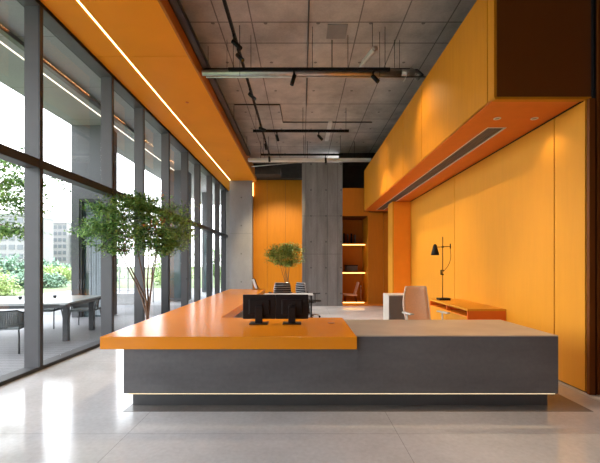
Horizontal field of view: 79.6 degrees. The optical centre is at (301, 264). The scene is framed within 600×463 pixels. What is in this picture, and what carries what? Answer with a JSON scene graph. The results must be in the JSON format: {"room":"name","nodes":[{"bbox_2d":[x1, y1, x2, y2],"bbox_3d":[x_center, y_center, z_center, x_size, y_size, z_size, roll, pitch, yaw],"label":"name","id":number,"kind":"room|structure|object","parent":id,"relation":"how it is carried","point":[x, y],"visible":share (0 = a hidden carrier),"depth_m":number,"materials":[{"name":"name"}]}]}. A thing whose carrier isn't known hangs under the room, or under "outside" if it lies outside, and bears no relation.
{"room":"lobby","nodes":[
{"label":"lobby","id":0,"kind":"room"},
{"bbox_2d":[18,0,256,190],"bbox_3d":[-3.055,-4.225,7.350,2.090,0.950,21.700,0,0,0],"label":"soffit","id":1,"kind":"structure","parent":0,"point":[149,33],"depth_m":6.87,"materials":[{"name":"orange wood"}]},
{"bbox_2d":[77,0,229,179],"bbox_3d":[-3.185,-3.773,6.240,0.036,0.023,19.480,0,0,0],"label":"light strip","id":2,"kind":"object","parent":1,"relation":"attached to","point":[77,0],"visible":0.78,"depth_m":6.89,"materials":[{"name":"white plastic"}]},
{"bbox_2d":[226,191,229,289],"bbox_3d":[-3.150,-1.150,18.250,1.900,5.300,0.100,0,0,0],"label":"wall","id":3,"kind":"structure","parent":0,"point":[228,192],"depth_m":18.20,"materials":[{"name":"grey paint"}]},
{"bbox_2d":[221,189,227,291],"bbox_3d":[-3.844,-1.150,17.859,0.252,5.300,0.582,0,0,0],"label":"window","id":4,"kind":"structure","parent":3,"relation":"in","point":[223,191],"depth_m":17.57,"materials":[{"name":"grey metal"}]},
{"bbox_2d":[230,181,252,288],"bbox_3d":[-2.715,-1.125,16.300,1.010,5.250,0.600,0,0,0],"label":"column","id":5,"kind":"structure","parent":0,"point":[241,192],"depth_m":16.00,"materials":[{"name":"concrete"}]},
{"bbox_2d":[253,180,301,292],"bbox_3d":[-1.103,-1.500,16.285,2.205,6.000,0.230,0,0,0],"label":"wall","id":6,"kind":"structure","parent":0,"point":[277,204],"depth_m":16.22,"materials":[{"name":"orange wood"}]},
{"bbox_2d":[253,163,301,179],"bbox_3d":[-0.355,-4.170,16.050,3.690,0.660,0.300,0,0,0],"label":"bulkhead","id":7,"kind":"object","parent":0,"point":[293,171],"visible":0.29,"depth_m":15.90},
{"bbox_2d":[0,306,599,462],"bbox_3d":[-0.065,1.548,7.350,7.330,0.103,21.700,0,0,0],"label":"floor","id":8,"kind":"structure","parent":0,"point":[70,410],"depth_m":3.30,"materials":[{"name":"concrete"}]},
{"bbox_2d":[0,0,41,385],"bbox_3d":[-3.844,-1.150,4.209,0.252,5.300,1.882,0,0,0],"label":"window","id":9,"kind":"structure","parent":8,"relation":"on","point":[9,154],"depth_m":4.84,"materials":[{"name":"grey metal"}]},
{"bbox_2d":[24,3,112,369],"bbox_3d":[-3.844,-1.150,6.109,0.252,5.300,1.982,0,0,0],"label":"window","id":10,"kind":"structure","parent":8,"relation":"on","point":[35,17],"depth_m":5.12,"materials":[{"name":"grey metal"}]},
{"bbox_2d":[101,75,144,335],"bbox_3d":[-3.844,-1.150,7.784,0.252,5.300,1.432,0,0,0],"label":"window","id":11,"kind":"structure","parent":8,"relation":"on","point":[109,85],"depth_m":7.07,"materials":[{"name":"grey metal"}]},
{"bbox_2d":[64,187,200,319],"bbox_3d":[-3.233,-0.003,6.972,2.601,3.006,2.118,0,0,-7],"label":"indoor tree","id":12,"kind":"object","parent":8,"relation":"on","point":[122,235],"visible":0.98,"depth_m":6.70,"materials":[{"name":"green plant"}]},
{"bbox_2d":[134,107,169,323],"bbox_3d":[-3.844,-1.150,9.299,0.252,5.300,1.662,0,0,0],"label":"window","id":13,"kind":"structure","parent":8,"relation":"on","point":[140,114],"depth_m":8.47,"materials":[{"name":"grey metal"}]},
{"bbox_2d":[161,132,187,313],"bbox_3d":[-3.844,-1.150,10.930,0.252,5.300,1.700,0,0,0],"label":"window","id":14,"kind":"structure","parent":8,"relation":"on","point":[166,138],"depth_m":10.10,"materials":[{"name":"grey metal"}]},
{"bbox_2d":[181,151,200,306],"bbox_3d":[-3.829,-1.150,12.370,0.282,5.300,1.660,0,0,0],"label":"window","id":15,"kind":"structure","parent":8,"relation":"on","point":[185,156],"depth_m":11.75,"materials":[{"name":"grey metal"}]},
{"bbox_2d":[194,164,211,301],"bbox_3d":[-3.829,-1.150,13.930,0.282,5.300,1.940,0,0,0],"label":"window","id":16,"kind":"structure","parent":8,"relation":"on","point":[198,168],"depth_m":13.17,"materials":[{"name":"grey metal"}]},
{"bbox_2d":[206,175,219,297],"bbox_3d":[-3.829,-1.150,15.480,0.282,5.300,1.640,0,0,0],"label":"window","id":17,"kind":"structure","parent":8,"relation":"on","point":[209,179],"depth_m":14.87,"materials":[{"name":"grey metal"}]},
{"bbox_2d":[215,183,225,293],"bbox_3d":[-3.844,-1.150,16.934,0.252,5.300,1.332,0,0,0],"label":"window","id":18,"kind":"structure","parent":8,"relation":"on","point":[218,186],"depth_m":16.27,"materials":[{"name":"grey metal"}]},
{"bbox_2d":[268,282,291,292],"bbox_3d":[-0.610,0.993,10.310,0.650,1.009,0.649,0,0,-14],"label":"office chair","id":19,"kind":"object","parent":8,"relation":"on","point":[285,287],"visible":0.36,"depth_m":10.02,"materials":[{"name":"black fabric"}]},
{"bbox_2d":[264,241,305,281],"bbox_3d":[-0.550,0.370,11.388,1.484,2.261,1.328,0,0,-6],"label":"potted tree","id":20,"kind":"object","parent":8,"relation":"on","point":[287,252],"visible":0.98,"depth_m":11.23,"materials":[{"name":"green plant"}]},
{"bbox_2d":[265,293,312,317],"bbox_3d":[-0.350,1.123,9.250,1.260,0.755,0.500,0,0,0],"label":"work table","id":21,"kind":"object","parent":8,"relation":"on","point":[309,294],"visible":0.56,"depth_m":9.41,"materials":[{"name":"white laminate"}]},
{"bbox_2d":[295,282,320,317],"bbox_3d":[0.166,0.993,10.227,0.649,1.009,0.650,0,0,-34],"label":"office chair","id":22,"kind":"object","parent":8,"relation":"on","point":[300,287],"visible":0.58,"depth_m":10.05,"materials":[{"name":"black fabric"}]},
{"bbox_2d":[124,310,557,404],"bbox_3d":[0.318,1.113,7.275,4.636,0.774,7.150,0,0,0],"label":"reception desk","id":23,"kind":"object","parent":8,"relation":"on","point":[393,362],"visible":0.74,"depth_m":3.70,"materials":[{"name":"concrete"}]},
{"bbox_2d":[100,289,356,348],"bbox_3d":[-0.820,0.794,7.305,2.760,0.128,7.290,0,0,0],"label":"countertop","id":24,"kind":"structure","parent":23,"relation":"on","point":[209,322],"depth_m":3.95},
{"bbox_2d":[252,278,258,289],"bbox_3d":[-1.360,0.564,10.611,0.247,0.334,0.220,0,0,-29],"label":"tablet stand","id":25,"kind":"object","parent":24,"relation":"on","point":[253,279],"visible":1,"depth_m":10.57,"materials":[{"name":"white plastic"}]},
{"bbox_2d":[243,294,275,324],"bbox_3d":[-0.535,0.549,4.495,0.409,0.360,0.190,0,0,0],"label":"monitor","id":26,"kind":"object","parent":24,"relation":"on","point":[258,307],"visible":1,"depth_m":4.50,"materials":[{"name":"black plastic"}]},
{"bbox_2d":[276,294,307,324],"bbox_3d":[-0.125,0.549,4.495,0.409,0.360,0.190,0,0,0],"label":"monitor","id":27,"kind":"object","parent":24,"relation":"on","point":[291,307],"visible":1,"depth_m":4.50,"materials":[{"name":"black plastic"}]},
{"bbox_2d":[342,188,387,305],"bbox_3d":[2.320,-0.660,13.825,2.040,4.320,1.250,0,0,0],"label":"bookshelf","id":28,"kind":"object","parent":8,"relation":"on","point":[369,228],"visible":0.67,"depth_m":13.20,"materials":[{"name":"orange wood"}]},
{"bbox_2d":[343,282,358,301],"bbox_3d":[1.873,1.024,13.750,0.587,0.753,0.400,0,0,0],"label":"lounge chair","id":29,"kind":"object","parent":28,"relation":"on","point":[354,294],"visible":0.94,"depth_m":13.58,"materials":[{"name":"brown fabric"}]},
{"bbox_2d":[342,243,364,244],"bbox_3d":[1.958,-0.793,14.057,0.915,0.063,0.675,0,0,0],"label":"niche shelf","id":30,"kind":"object","parent":28,"relation":"attached to","point":[342,243],"visible":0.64,"depth_m":13.73,"materials":[{"name":"orange paint"}]},
{"bbox_2d":[342,271,364,272],"bbox_3d":[1.958,0.286,14.057,0.915,0.063,0.675,0,0,0],"label":"niche shelf","id":31,"kind":"object","parent":28,"relation":"attached to","point":[342,271],"visible":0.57,"depth_m":13.72,"materials":[{"name":"orange paint"}]},
{"bbox_2d":[344,265,357,271],"bbox_3d":[1.910,0.127,14.000,0.480,0.254,0.320,0,0,0],"label":"storage box","id":32,"kind":"object","parent":31,"relation":"on","point":[348,268],"visible":1,"depth_m":13.85,"materials":[{"name":"black laminate"}]},
{"bbox_2d":[383,293,404,319],"bbox_3d":[2.305,1.105,8.800,0.510,0.790,0.600,0,0,0],"label":"base cabinet","id":33,"kind":"object","parent":8,"relation":"on","point":[392,302],"visible":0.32,"depth_m":8.50,"materials":[{"name":"white laminate"}]},
{"bbox_2d":[402,286,449,319],"bbox_3d":[2.042,0.933,6.032,0.730,1.129,0.632,0,0,-14],"label":"office chair","id":34,"kind":"object","parent":8,"relation":"on","point":[415,298],"visible":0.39,"depth_m":6.29,"materials":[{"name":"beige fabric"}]},
{"bbox_2d":[430,299,505,320],"bbox_3d":[2.987,1.105,6.685,0.615,0.790,1.730,0,0,0],"label":"credenza","id":35,"kind":"object","parent":8,"relation":"on","point":[459,309],"visible":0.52,"depth_m":6.31,"materials":[{"name":"brown wood"}]},
{"bbox_2d":[431,237,450,299],"bbox_3d":[2.808,0.070,7.280,0.397,1.280,0.180,0,0,0],"label":"desk lamp","id":36,"kind":"object","parent":35,"relation":"on","point":[434,249],"visible":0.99,"depth_m":7.26,"materials":[{"name":"black metal"}]},
{"bbox_2d":[430,305,466,316],"bbox_3d":[2.987,0.845,6.685,0.615,0.020,1.660,0,0,0],"label":"shelf","id":37,"kind":"object","parent":35,"relation":"attached to","point":[456,312],"depth_m":6.61,"materials":[{"name":"orange paint"}]},
{"bbox_2d":[302,162,341,305],"bbox_3d":[0.743,-1.130,14.700,1.485,5.260,3.000,0,0,0],"label":"pillar","id":38,"kind":"structure","parent":0,"point":[321,181],"depth_m":13.20,"materials":[{"name":"concrete"}]},
{"bbox_2d":[180,0,476,162],"bbox_3d":[0.700,-4.600,6.450,5.800,0.200,19.900,0,0,0],"label":"ceiling","id":39,"kind":"structure","parent":0,"point":[273,33],"depth_m":7.81,"materials":[{"name":"concrete"}]},
{"bbox_2d":[168,0,249,155],"bbox_3d":[-1.930,-4.225,6.750,0.140,0.550,12.500,0,0,0],"label":"cable tray","id":40,"kind":"object","parent":39,"relation":"hanging from","point":[176,5],"visible":0.94,"depth_m":6.88,"materials":[{"name":"metal"}]},
{"bbox_2d":[222,0,269,153],"bbox_3d":[-1.170,-4.223,6.500,0.045,0.555,13.000,0,0,0],"label":"track","id":41,"kind":"object","parent":39,"relation":"hanging from","point":[226,8],"visible":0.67,"depth_m":6.76,"materials":[{"name":"black metal"}]},
{"bbox_2d":[231,34,241,50],"bbox_3d":[-1.124,-3.822,6.200,0.194,0.246,0.100,0,0,0],"label":"track spotlight","id":42,"kind":"object","parent":41,"relation":"attached to","point":[236,44],"visible":1,"depth_m":6.17,"materials":[{"name":"black metal"}]},
{"bbox_2d":[235,49,244,61],"bbox_3d":[-1.137,-3.819,6.573,0.188,0.252,0.101,0,0,39],"label":"track spotlight","id":43,"kind":"object","parent":41,"relation":"attached to","point":[237,55],"visible":0.91,"depth_m":6.55,"materials":[{"name":"black metal"}]},
{"bbox_2d":[248,89,255,100],"bbox_3d":[-1.124,-3.823,8.101,0.195,0.244,0.101,0,0,0],"label":"track spotlight","id":44,"kind":"object","parent":41,"relation":"attached to","point":[253,97],"visible":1,"depth_m":8.07,"materials":[{"name":"black metal"}]},
{"bbox_2d":[255,168,280,177],"bbox_3d":[-1.350,-4.030,14.400,1.000,0.940,0.600,0,0,0],"label":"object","id":45,"kind":"object","parent":39,"relation":"hanging from","point":[259,172],"visible":0.9,"depth_m":14.10,"materials":[{"name":"black metal"}]},
{"bbox_2d":[252,162,301,166],"bbox_3d":[-0.750,-4.101,13.600,2.303,0.798,0.036,0,0,0],"label":"pipe","id":46,"kind":"object","parent":39,"relation":"hanging from","point":[293,162],"visible":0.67,"depth_m":13.59,"materials":[{"name":"metal"}]},
{"bbox_2d":[253,129,348,132],"bbox_3d":[-0.030,-4.150,10.300,2.740,0.700,0.050,0,0,0],"label":"track","id":47,"kind":"object","parent":39,"relation":"hanging from","point":[254,130],"visible":0.9,"depth_m":10.28,"materials":[{"name":"black metal"}]},
{"bbox_2d":[261,135,342,155],"bbox_3d":[0.000,-4.150,12.500,2.840,0.700,0.050,0,0,0],"label":"track","id":48,"kind":"object","parent":39,"relation":"hanging from","point":[263,154],"visible":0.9,"depth_m":12.49,"materials":[{"name":"black metal"}]},
{"bbox_2d":[234,104,371,122],"bbox_3d":[0.150,-4.480,10.680,4.100,0.028,1.272,0,0,0],"label":"conduit","id":49,"kind":"object","parent":39,"relation":"attached to","point":[234,104],"visible":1,"depth_m":11.29,"materials":[{"name":"metal"}]},
{"bbox_2d":[306,0,309,105],"bbox_3d":[0.120,-4.480,6.650,0.028,0.024,6.900,0,0,0],"label":"conduit","id":50,"kind":"object","parent":39,"relation":"attached to","point":[308,0],"visible":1,"depth_m":7.21,"materials":[{"name":"metal"}]},
{"bbox_2d":[202,69,414,75],"bbox_3d":[0.195,-4.098,7.050,4.290,0.805,0.140,0,0,0],"label":"air duct","id":51,"kind":"object","parent":39,"relation":"hanging from","point":[404,72],"visible":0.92,"depth_m":7.01,"materials":[{"name":"metal"}]},
{"bbox_2d":[228,27,389,71],"bbox_3d":[0.135,-4.082,6.800,3.050,0.835,0.050,0,0,0],"label":"track","id":52,"kind":"object","parent":39,"relation":"hanging from","point":[230,69],"visible":0.9,"depth_m":6.78,"materials":[{"name":"black metal"}]},
{"bbox_2d":[290,70,295,85],"bbox_3d":[-0.167,-3.522,6.795,0.124,0.285,0.110,0,0,0],"label":"track spotlight","id":53,"kind":"object","parent":52,"relation":"attached to","point":[293,78],"visible":1,"depth_m":6.76,"materials":[{"name":"black metal"}]},
{"bbox_2d":[371,70,379,82],"bbox_3d":[1.381,-3.544,6.793,0.164,0.242,0.115,0,0,0],"label":"track spotlight","id":54,"kind":"object","parent":52,"relation":"attached to","point":[373,76],"visible":1,"depth_m":6.76,"materials":[{"name":"black metal"}]},
{"bbox_2d":[248,141,370,161],"bbox_3d":[0.275,-4.131,13.080,4.450,0.738,0.200,0,0,0],"label":"air duct","id":55,"kind":"object","parent":39,"relation":"hanging from","point":[307,159],"visible":0.9,"depth_m":12.98,"materials":[{"name":"grey metal"}]},
{"bbox_2d":[204,40,423,80],"bbox_3d":[0.243,-4.096,7.200,4.386,0.808,0.076,0,0,0],"label":"pipe","id":56,"kind":"object","parent":39,"relation":"hanging from","point":[417,71],"visible":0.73,"depth_m":7.17,"materials":[{"name":"black metal"}]},
{"bbox_2d":[206,32,426,82],"bbox_3d":[0.275,-4.007,6.943,4.250,0.985,0.050,0,0,0],"label":"conduit","id":57,"kind":"object","parent":39,"relation":"hanging from","point":[379,76],"visible":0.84,"depth_m":6.94,"materials":[{"name":"metal"}]},
{"bbox_2d":[325,120,332,140],"bbox_3d":[0.885,-4.465,12.050,0.130,0.070,1.700,0,0,0],"label":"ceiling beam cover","id":58,"kind":"structure","parent":39,"relation":"attached to","point":[329,125],"depth_m":11.68,"materials":[{"name":"metal"}]},
{"bbox_2d":[326,24,347,38],"bbox_3d":[0.670,-4.492,6.930,0.380,0.015,0.420,0,0,0],"label":"junction box","id":59,"kind":"object","parent":39,"relation":"attached to","point":[334,31],"visible":1,"depth_m":6.91,"materials":[{"name":"grey metal"}]},
{"bbox_2d":[359,23,377,66],"bbox_3d":[1.254,-4.208,6.979,0.133,0.584,0.859,0,0,-10],"label":"tube","id":60,"kind":"object","parent":39,"relation":"hanging from","point":[374,49],"visible":0.86,"depth_m":6.73,"materials":[{"name":"grey metal"}]},
{"bbox_2d":[339,153,375,187],"bbox_3d":[2.495,-3.650,14.530,2.010,1.700,0.140,0,0,0],"label":"wall","id":61,"kind":"structure","parent":0,"point":[352,172],"depth_m":14.46,"materials":[{"name":"black paint"}]},
{"bbox_2d":[388,202,410,292],"bbox_3d":[3.015,-0.215,11.175,0.550,3.410,0.550,0,0,0],"label":"wall","id":62,"kind":"structure","parent":0,"point":[399,213],"depth_m":10.90,"materials":[{"name":"orange paint"}]},
{"bbox_2d":[385,0,591,392],"bbox_3d":[3.400,-1.500,9.399,0.200,6.000,10.401,0,0,0],"label":"wall","id":63,"kind":"structure","parent":0,"point":[514,222],"depth_m":5.29,"materials":[{"name":"orange wood"}]},
{"bbox_2d":[364,0,590,210],"bbox_3d":[2.800,-2.653,8.580,1.120,1.474,8.800,0,0,0],"label":"bulkhead","id":64,"kind":"object","parent":63,"relation":"attached to","point":[514,61],"visible":0.96,"depth_m":4.62,"materials":[{"name":"orange wood"}]},
{"bbox_2d":[377,127,506,209],"bbox_3d":[2.735,-1.937,8.825,0.270,0.026,7.550,0,0,0],"label":"air vent","id":65,"kind":"object","parent":64,"relation":"attached to","point":[488,133],"visible":0.92,"depth_m":6.60,"materials":[{"name":"grey metal"}]},
{"bbox_2d":[587,0,599,394],"bbox_3d":[3.450,-1.500,4.155,0.300,6.000,0.050,0,0,0],"label":"wall","id":66,"kind":"structure","parent":0,"point":[593,104],"depth_m":4.13,"materials":[{"name":"brown wood"}]},
{"label":"outside","id":67,"kind":"structure","parent":0,"visible":0},
{"bbox_2d":[0,267,220,295],"bbox_3d":[-131.990,1.685,130.000,256.020,0.130,380.000,0,0,0],"label":"ground","id":68,"kind":"structure","parent":67,"point":[123,284],"depth_m":29.91,"materials":[{"name":"green concrete"}]},
{"bbox_2d":[0,266,22,295],"bbox_3d":[-17.734,1.055,19.064,6.424,2.200,2.991,0,0,-7],"label":"bush","id":69,"kind":"object","parent":68,"relation":"on","point":[4,289],"visible":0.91,"depth_m":18.91,"materials":[{"name":"green plant"}]},
{"bbox_2d":[0,214,53,269],"bbox_3d":[-105.250,-7.700,127.000,25.500,18.800,14.600,0,0,0],"label":"office building","id":70,"kind":"structure","parent":68,"relation":"on","point":[8,247],"depth_m":120.01,"materials":[{"name":"white concrete"}]},
{"bbox_2d":[0,253,70,273],"bbox_3d":[-60.536,0.622,69.942,31.037,6.158,12.318,0,0,0],"label":"bush","id":71,"kind":"object","parent":68,"relation":"on","point":[8,263],"visible":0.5,"depth_m":67.71,"materials":[{"name":"green plant"}]},
{"bbox_2d":[1,269,69,287],"bbox_3d":[-19.559,1.123,25.978,5.004,2.057,3.611,0,0,0],"label":"bush","id":72,"kind":"object","parent":68,"relation":"on","point":[51,280],"visible":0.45,"depth_m":25.76,"materials":[{"name":"green plant"}]},
{"bbox_2d":[21,264,70,281],"bbox_3d":[-23.020,0.993,33.090,5.434,2.323,3.571,0,0,0],"label":"bush","id":73,"kind":"object","parent":68,"relation":"on","point":[67,273],"visible":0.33,"depth_m":32.57,"materials":[{"name":"green plant"}]},
{"bbox_2d":[53,222,70,265],"bbox_3d":[-103.750,-8.100,157.000,11.500,19.600,14.600,0,0,0],"label":"office building","id":74,"kind":"structure","parent":68,"relation":"on","point":[61,239],"depth_m":150.01,"materials":[{"name":"grey concrete"}]},
{"bbox_2d":[70,235,70,267],"bbox_3d":[-95.700,-5.550,159.000,4.400,14.500,14.600,0,0,0],"label":"office building","id":75,"kind":"structure","parent":68,"relation":"on","point":[70,235],"depth_m":152.00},
{"bbox_2d":[0,315,157,375],"bbox_3d":[-6.740,1.560,2.350,5.520,0.120,16.700,0,0,0],"label":"deck","id":76,"kind":"object","parent":68,"relation":"on","point":[80,335],"visible":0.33,"depth_m":7.35,"materials":[{"name":"grey"}]},
{"bbox_2d":[0,310,23,353],"bbox_3d":[-5.116,1.135,6.265,0.608,0.735,0.557,0,0,-15],"label":"outdoor chair","id":77,"kind":"object","parent":76,"relation":"on","point":[11,319],"visible":0.7,"depth_m":6.10,"materials":[{"name":"grey wicker"}]},
{"bbox_2d":[0,142,73,242],"bbox_3d":[-7.826,-0.593,8.455,4.713,4.445,2.415,0,0,0],"label":"tree","id":78,"kind":"object","parent":76,"relation":"on","point":[7,230],"visible":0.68,"depth_m":8.20,"materials":[{"name":"green plant"}]},
{"bbox_2d":[0,295,100,340],"bbox_3d":[-6.032,1.110,7.505,2.930,0.780,1.860,0,0,-9],"label":"outdoor table","id":79,"kind":"object","parent":76,"relation":"on","point":[65,302],"visible":0.88,"depth_m":7.17,"materials":[{"name":"grey metal"}]},
{"bbox_2d":[43,308,61,328],"bbox_3d":[-6.152,1.135,8.665,0.608,0.735,0.557,0,0,-9],"label":"outdoor chair","id":80,"kind":"object","parent":76,"relation":"on","point":[53,310],"visible":0.23,"depth_m":8.49,"materials":[{"name":"grey metal"}]},
{"bbox_2d":[70,300,100,324],"bbox_3d":[-5.252,1.135,8.765,0.608,0.735,0.557,0,0,-9],"label":"outdoor chair","id":81,"kind":"object","parent":76,"relation":"on","point":[84,307],"visible":0.46,"depth_m":8.74,"materials":[{"name":"grey wicker"}]},
{"bbox_2d":[71,125,116,316],"bbox_3d":[-6.100,-1.250,10.600,1.000,5.500,0.600,0,0,0],"label":"pier","id":82,"kind":"structure","parent":76,"relation":"on","point":[85,139],"depth_m":10.30,"materials":[{"name":"grey concrete"}]},
{"bbox_2d":[89,237,100,314],"bbox_3d":[-5.955,0.325,10.419,0.410,2.250,0.022,0,0,0],"label":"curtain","id":83,"kind":"object","parent":82,"relation":"hanging from","point":[94,258],"depth_m":10.41,"materials":[{"name":"grey fabric"}]},
{"bbox_2d":[0,0,220,204],"bbox_3d":[-5.290,-4.350,9.000,2.620,0.700,30.000,0,0,0],"label":"canopy","id":84,"kind":"object","parent":82,"relation":"on","point":[56,100],"visible":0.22,"depth_m":8.25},
{"bbox_2d":[0,24,23,50],"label":"ceiling reflection","id":85,"kind":"object","parent":84,"relation":"hanging from","point":[15,40],"depth_m":6.17,"materials":[{"name":"glass"}]},
{"bbox_2d":[43,58,100,109],"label":"ceiling reflection","id":86,"kind":"object","parent":84,"relation":"hanging from","point":[46,64],"depth_m":7.72,"materials":[{"name":"glass"}]},
{"bbox_2d":[0,41,172,169],"bbox_3d":[-5.400,-3.994,7.000,0.024,0.017,18.000,0,0,0],"label":"light strip","id":87,"kind":"object","parent":84,"relation":"attached to","point":[0,41],"visible":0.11,"depth_m":8.36,"materials":[{"name":"beige plastic"}]},
{"bbox_2d":[114,115,133,135],"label":"ceiling reflection","id":88,"kind":"object","parent":84,"relation":"hanging from","point":[116,119],"depth_m":10.02,"materials":[{"name":"glass"}]},
{"bbox_2d":[0,305,180,314],"bbox_3d":[-8.990,1.570,12.150,10.020,0.100,2.900,0,0,0],"label":"paving","id":89,"kind":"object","parent":68,"relation":"on","point":[121,309],"depth_m":12.03,"materials":[{"name":"grey concrete"}]},
{"bbox_2d":[69,254,125,283],"bbox_3d":[-14.109,0.256,24.968,3.529,3.919,3.287,0,0,0],"label":"bush","id":90,"kind":"object","parent":68,"relation":"on","point":[118,256],"visible":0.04,"depth_m":25.39,"materials":[{"name":"green plant"}]},
{"bbox_2d":[43,288,220,304],"bbox_3d":[-8.990,1.585,18.800,10.020,0.070,10.400,0,0,0],"label":"paving","id":91,"kind":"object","parent":68,"relation":"on","point":[157,291],"depth_m":18.91,"materials":[{"name":"stone"}]},
{"bbox_2d":[117,293,133,303],"bbox_3d":[-6.900,1.335,14.300,0.800,0.430,0.400,0,0,0],"label":"seat","id":92,"kind":"object","parent":91,"relation":"on","point":[122,298],"visible":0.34,"depth_m":14.10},
{"bbox_2d":[117,267,153,301],"bbox_3d":[-7.075,0.825,15.000,1.790,1.450,0.040,0,0,0],"label":"railing","id":93,"kind":"object","parent":91,"relation":"on","point":[119,268],"visible":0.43,"depth_m":14.98,"materials":[{"name":"metal"}]},
{"bbox_2d":[170,170,190,300],"bbox_3d":[-5.400,-1.250,15.495,1.100,5.500,0.610,0,0,0],"label":"pier","id":94,"kind":"structure","parent":91,"relation":"on","point":[175,175],"depth_m":15.20,"materials":[{"name":"grey concrete"}]},
{"bbox_2d":[202,192,212,291],"bbox_3d":[-5.275,-1.250,20.095,0.450,5.500,0.610,0,0,0],"label":"pier","id":95,"kind":"structure","parent":91,"relation":"on","point":[203,193],"depth_m":19.80,"materials":[{"name":"concrete"}]},
{"bbox_2d":[147,252,160,284],"bbox_3d":[-11.184,-0.219,29.924,3.474,4.625,3.718,0,0,30],"label":"bush","id":96,"kind":"object","parent":68,"relation":"on","point":[157,261],"visible":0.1,"depth_m":29.24,"materials":[{"name":"green plant"}]},
{"bbox_2d":[154,247,201,287],"bbox_3d":[-8.904,-0.069,25.394,3.121,4.251,3.305,0,0,0],"label":"bush","id":97,"kind":"object","parent":68,"relation":"on","point":[192,272],"visible":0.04,"depth_m":25.46,"materials":[{"name":"green plant"}]},
{"bbox_2d":[213,246,220,281],"bbox_3d":[-8.018,-0.055,33.964,2.596,3.991,2.557,0,0,0],"label":"bush","id":98,"kind":"object","parent":68,"relation":"on","point":[214,246],"visible":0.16,"depth_m":33.64,"materials":[{"name":"green plant"}]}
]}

